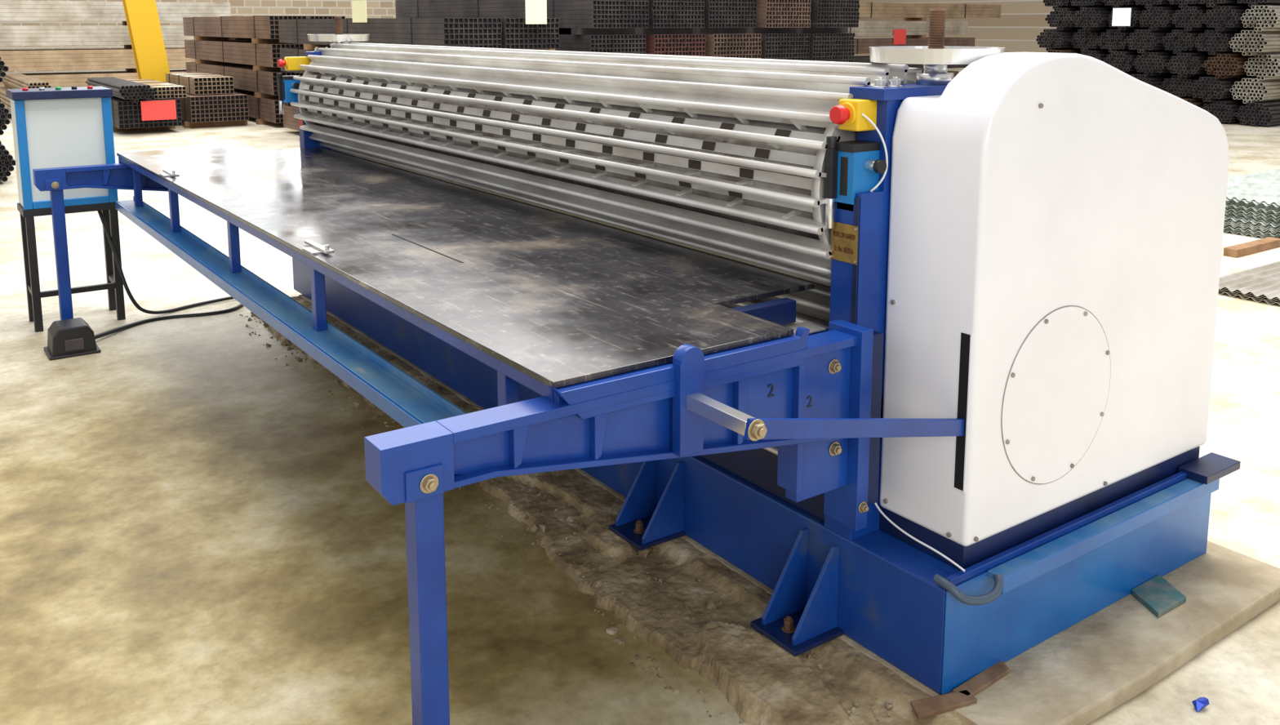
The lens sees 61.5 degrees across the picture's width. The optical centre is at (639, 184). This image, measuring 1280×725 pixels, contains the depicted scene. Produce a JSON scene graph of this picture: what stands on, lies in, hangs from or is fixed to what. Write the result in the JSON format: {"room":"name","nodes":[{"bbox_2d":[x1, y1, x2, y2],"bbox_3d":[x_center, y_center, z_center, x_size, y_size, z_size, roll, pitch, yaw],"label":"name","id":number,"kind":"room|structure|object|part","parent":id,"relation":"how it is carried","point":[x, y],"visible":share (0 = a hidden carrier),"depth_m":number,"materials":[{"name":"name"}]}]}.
{"room":"metal workshop","nodes":[
{"label":"metal workshop","id":0,"kind":"room"},
{"bbox_2d":[0,0,400,73],"bbox_3d":[-15.312,-8.175,32.063,59.000,10.050,0.300,-6,10,-35],"label":"wall","id":1,"kind":"structure","parent":0,"point":[375,8],"depth_m":34.32,"materials":[{"name":"brick"}]},
{"bbox_2d":[0,67,1279,724],"bbox_3d":[-1.937,-0.351,14.130,59.000,0.100,46.000,-6,10,-35],"label":"floor","id":2,"kind":"structure","parent":0,"point":[193,531],"depth_m":3.57,"materials":[{"name":"concrete"}]},
{"bbox_2d":[0,56,15,182],"bbox_3d":[-8.839,-1.035,13.467,1.174,1.510,5.930,-6,10,-35],"label":"bundle","id":3,"kind":"object","parent":2,"relation":"on","point":[6,160],"visible":0.98,"depth_m":11.43,"materials":[{"name":"metal"}]},
{"bbox_2d":[0,72,51,113],"bbox_3d":[-11.668,-1.683,20.575,0.946,0.682,6.028,-6,10,-35],"label":"bundle","id":4,"kind":"object","parent":2,"relation":"on","point":[11,81],"visible":0.18,"depth_m":20.58,"materials":[{"name":"beige metal"}]},
{"bbox_2d":[0,0,231,87],"bbox_3d":[-15.634,-2.907,23.390,13.755,2.206,1.406,-6,10,-35],"label":"tubes","id":5,"kind":"object","parent":2,"relation":"on","point":[16,60],"visible":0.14,"depth_m":24.58,"materials":[{"name":"beige metal"}]},
{"bbox_2d":[5,85,234,332],"bbox_3d":[-2.938,0.088,6.320,1.235,1.350,0.399,-6,10,-35],"label":"cabinet","id":6,"kind":"object","parent":2,"relation":"on","point":[57,126],"visible":0.93,"depth_m":5.99,"materials":[{"name":"white"}]},
{"bbox_3d":[-3.259,-0.217,6.080,0.490,0.645,0.340,-6,10,-35],"label":"cabinet trim","id":7,"kind":"part","parent":6,"relation":"part of","materials":[{"name":"blue metal"}]},
{"bbox_2d":[43,303,243,359],"bbox_3d":[-2.733,0.737,6.056,0.313,0.156,1.305,5,10,29],"label":"foot pedal","id":8,"kind":"object","parent":2,"relation":"on","point":[73,337],"visible":0.91,"depth_m":5.58,"materials":[{"name":"black plastic"}]},
{"bbox_2d":[43,317,101,359],"bbox_3d":[-2.977,0.798,5.629,0.240,0.150,0.240,-6,10,-35],"label":"hood","id":9,"kind":"object","parent":8,"relation":"attached to","point":[73,337],"depth_m":5.56,"materials":[{"name":"black plastic"}]},
{"bbox_2d":[122,0,169,81],"bbox_3d":[-9.035,-2.867,19.605,0.915,3.313,0.300,-6,10,-35],"label":"steel column","id":10,"kind":"structure","parent":2,"relation":"on","point":[142,18],"depth_m":19.53,"materials":[{"name":"yellow metal"}]},
{"bbox_2d":[85,71,248,131],"bbox_3d":[-7.891,-1.404,18.058,2.150,0.816,3.124,-6,10,-35],"label":"bundle","id":11,"kind":"object","parent":2,"relation":"on","point":[200,99],"visible":0.94,"depth_m":17.50,"materials":[{"name":"metal"}]},
{"bbox_2d":[182,15,345,124],"bbox_3d":[-7.162,-2.245,20.259,1.400,1.826,6.009,-6,10,-35],"label":"tubes","id":12,"kind":"object","parent":2,"relation":"on","point":[246,49],"visible":0.32,"depth_m":18.70,"materials":[{"name":"brown metal"}]},
{"bbox_2d":[278,0,559,130],"bbox_3d":[-3.259,-1.508,14.795,1.600,1.990,6.120,-6,10,-35],"label":"tubes","id":13,"kind":"object","parent":2,"relation":"on","point":[533,32],"visible":0.21,"depth_m":12.64,"materials":[{"name":"brown metal"}]},
{"bbox_2d":[395,0,859,62],"bbox_3d":[-0.417,-2.373,16.731,4.700,3.126,6.069,-6,10,-35],"label":"tubes","id":14,"kind":"object","parent":2,"relation":"on","point":[817,30],"visible":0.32,"depth_m":14.36,"materials":[{"name":"metal"}]},
{"bbox_2d":[32,8,1240,724],"bbox_3d":[-0.719,0.159,4.533,2.708,1.740,5.149,-6,10,-35],"label":"machine","id":15,"kind":"object","parent":2,"relation":"on","point":[923,356],"visible":1,"depth_m":2.91,"materials":[{"name":"paint"}]},
{"bbox_3d":[-3.123,0.429,5.816,0.110,0.825,0.100,-6,10,-35],"label":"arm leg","id":16,"kind":"part","parent":15,"relation":"part of","materials":[{"name":"blue paint"}]},
{"bbox_3d":[-1.638,0.360,4.285,0.105,0.065,4.310,-6,10,-35],"label":"rail","id":17,"kind":"part","parent":15,"relation":"part of","materials":[{"name":"blue metal"}]},
{"bbox_3d":[-1.998,-0.374,6.334,0.004,0.080,0.070,-6,10,-35],"label":"warning plate","id":18,"kind":"part","parent":15,"relation":"part of","materials":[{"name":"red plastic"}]},
{"bbox_3d":[-0.412,0.984,2.116,0.110,0.825,0.100,-6,10,-35],"label":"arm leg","id":19,"kind":"part","parent":15,"relation":"part of","materials":[{"name":"blue paint"}]},
{"bbox_3d":[-1.184,0.202,4.371,0.919,0.266,4.798,-6,10,-35],"label":"table frame","id":20,"kind":"part","parent":15,"relation":"part of","materials":[{"name":"blue paint"}]},
{"bbox_3d":[-1.140,0.074,4.405,1.025,0.015,4.783,-6,10,-35],"label":"table plate","id":21,"kind":"part","parent":15,"relation":"part of","materials":[{"name":"metal"}]},
{"bbox_3d":[0.531,0.151,2.798,0.007,0.100,0.095,-6,10,-35],"label":"name plate","id":22,"kind":"part","parent":15,"relation":"part of","materials":[{"name":"gold metal"}]},
{"bbox_2d":[239,294,1279,724],"bbox_3d":[-0.263,0.981,4.781,1.940,0.065,5.250,-6,10,-35],"label":"concrete foundation","id":23,"kind":"object","parent":2,"relation":"on","point":[686,601],"visible":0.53,"depth_m":2.98,"materials":[{"name":"beige concrete"}]},
{"bbox_2d":[848,2,1001,77],"bbox_3d":[5.431,-3.418,26.792,10.371,2.206,0.730,-6,10,-35],"label":"tubes","id":24,"kind":"object","parent":2,"relation":"on","point":[906,32],"visible":0.18,"depth_m":27.35,"materials":[{"name":"brown metal"}]},
{"bbox_2d":[910,660,1009,719],"bbox_3d":[0.811,1.260,2.674,0.356,0.011,0.081,-5,10,-31],"label":"wooden shim","id":25,"kind":"object","parent":2,"relation":"on","point":[962,695],"visible":1,"depth_m":2.65,"materials":[{"name":"brown wood"}]},
{"bbox_2d":[1035,0,1279,126],"bbox_3d":[11.356,-3.003,20.821,6.200,3.223,4.480,-6,10,-35],"label":"pipes","id":26,"kind":"object","parent":2,"relation":"on","point":[1220,57],"visible":0.77,"depth_m":18.72,"materials":[{"name":"metal"}]},
{"bbox_2d":[1131,574,1186,617],"bbox_3d":[1.504,1.192,3.120,0.208,0.015,0.115,-6,10,-35],"label":"plate","id":27,"kind":"object","parent":2,"relation":"on","point":[1157,594],"visible":1,"depth_m":3.10,"materials":[{"name":"teal metal"}]},
{"bbox_2d":[1191,697,1209,711],"bbox_3d":[1.405,1.302,2.696,0.042,0.025,0.024,-4,9,-25],"label":"wrapper","id":28,"kind":"object","parent":2,"relation":"on","point":[1200,703],"visible":1,"depth_m":2.69,"materials":[{"name":"blue plastic"}]},
{"bbox_2d":[1217,261,1279,305],"bbox_3d":[4.616,0.683,6.690,1.432,0.059,1.582,-6,10,-35],"label":"stack","id":29,"kind":"object","parent":2,"relation":"on","point":[1260,283],"visible":0.82,"depth_m":6.87,"materials":[{"name":"metal"}]},
{"bbox_2d":[1223,168,1279,238],"bbox_3d":[6.360,0.187,9.186,3.055,0.300,2.355,-6,10,-35],"label":"stack","id":30,"kind":"object","parent":2,"relation":"on","point":[1252,205],"visible":0.56,"depth_m":8.76,"materials":[{"name":"metal"}]},
{"bbox_2d":[1223,236,1279,257],"bbox_3d":[4.629,0.471,8.113,0.700,0.060,0.100,-6,10,-35],"label":"batten","id":31,"kind":"object","parent":2,"relation":"on","point":[1267,243],"visible":1,"depth_m":8.03,"materials":[{"name":"brown wood"}]},
{"bbox_2d":[853,0,1057,56],"bbox_3d":[22.177,-7.932,30.439,0.300,10.050,46.300,-6,10,-35],"label":"wall","id":32,"kind":"structure","parent":0,"point":[1020,24],"depth_m":41.86,"materials":[{"name":"beige brick"}]}
]}

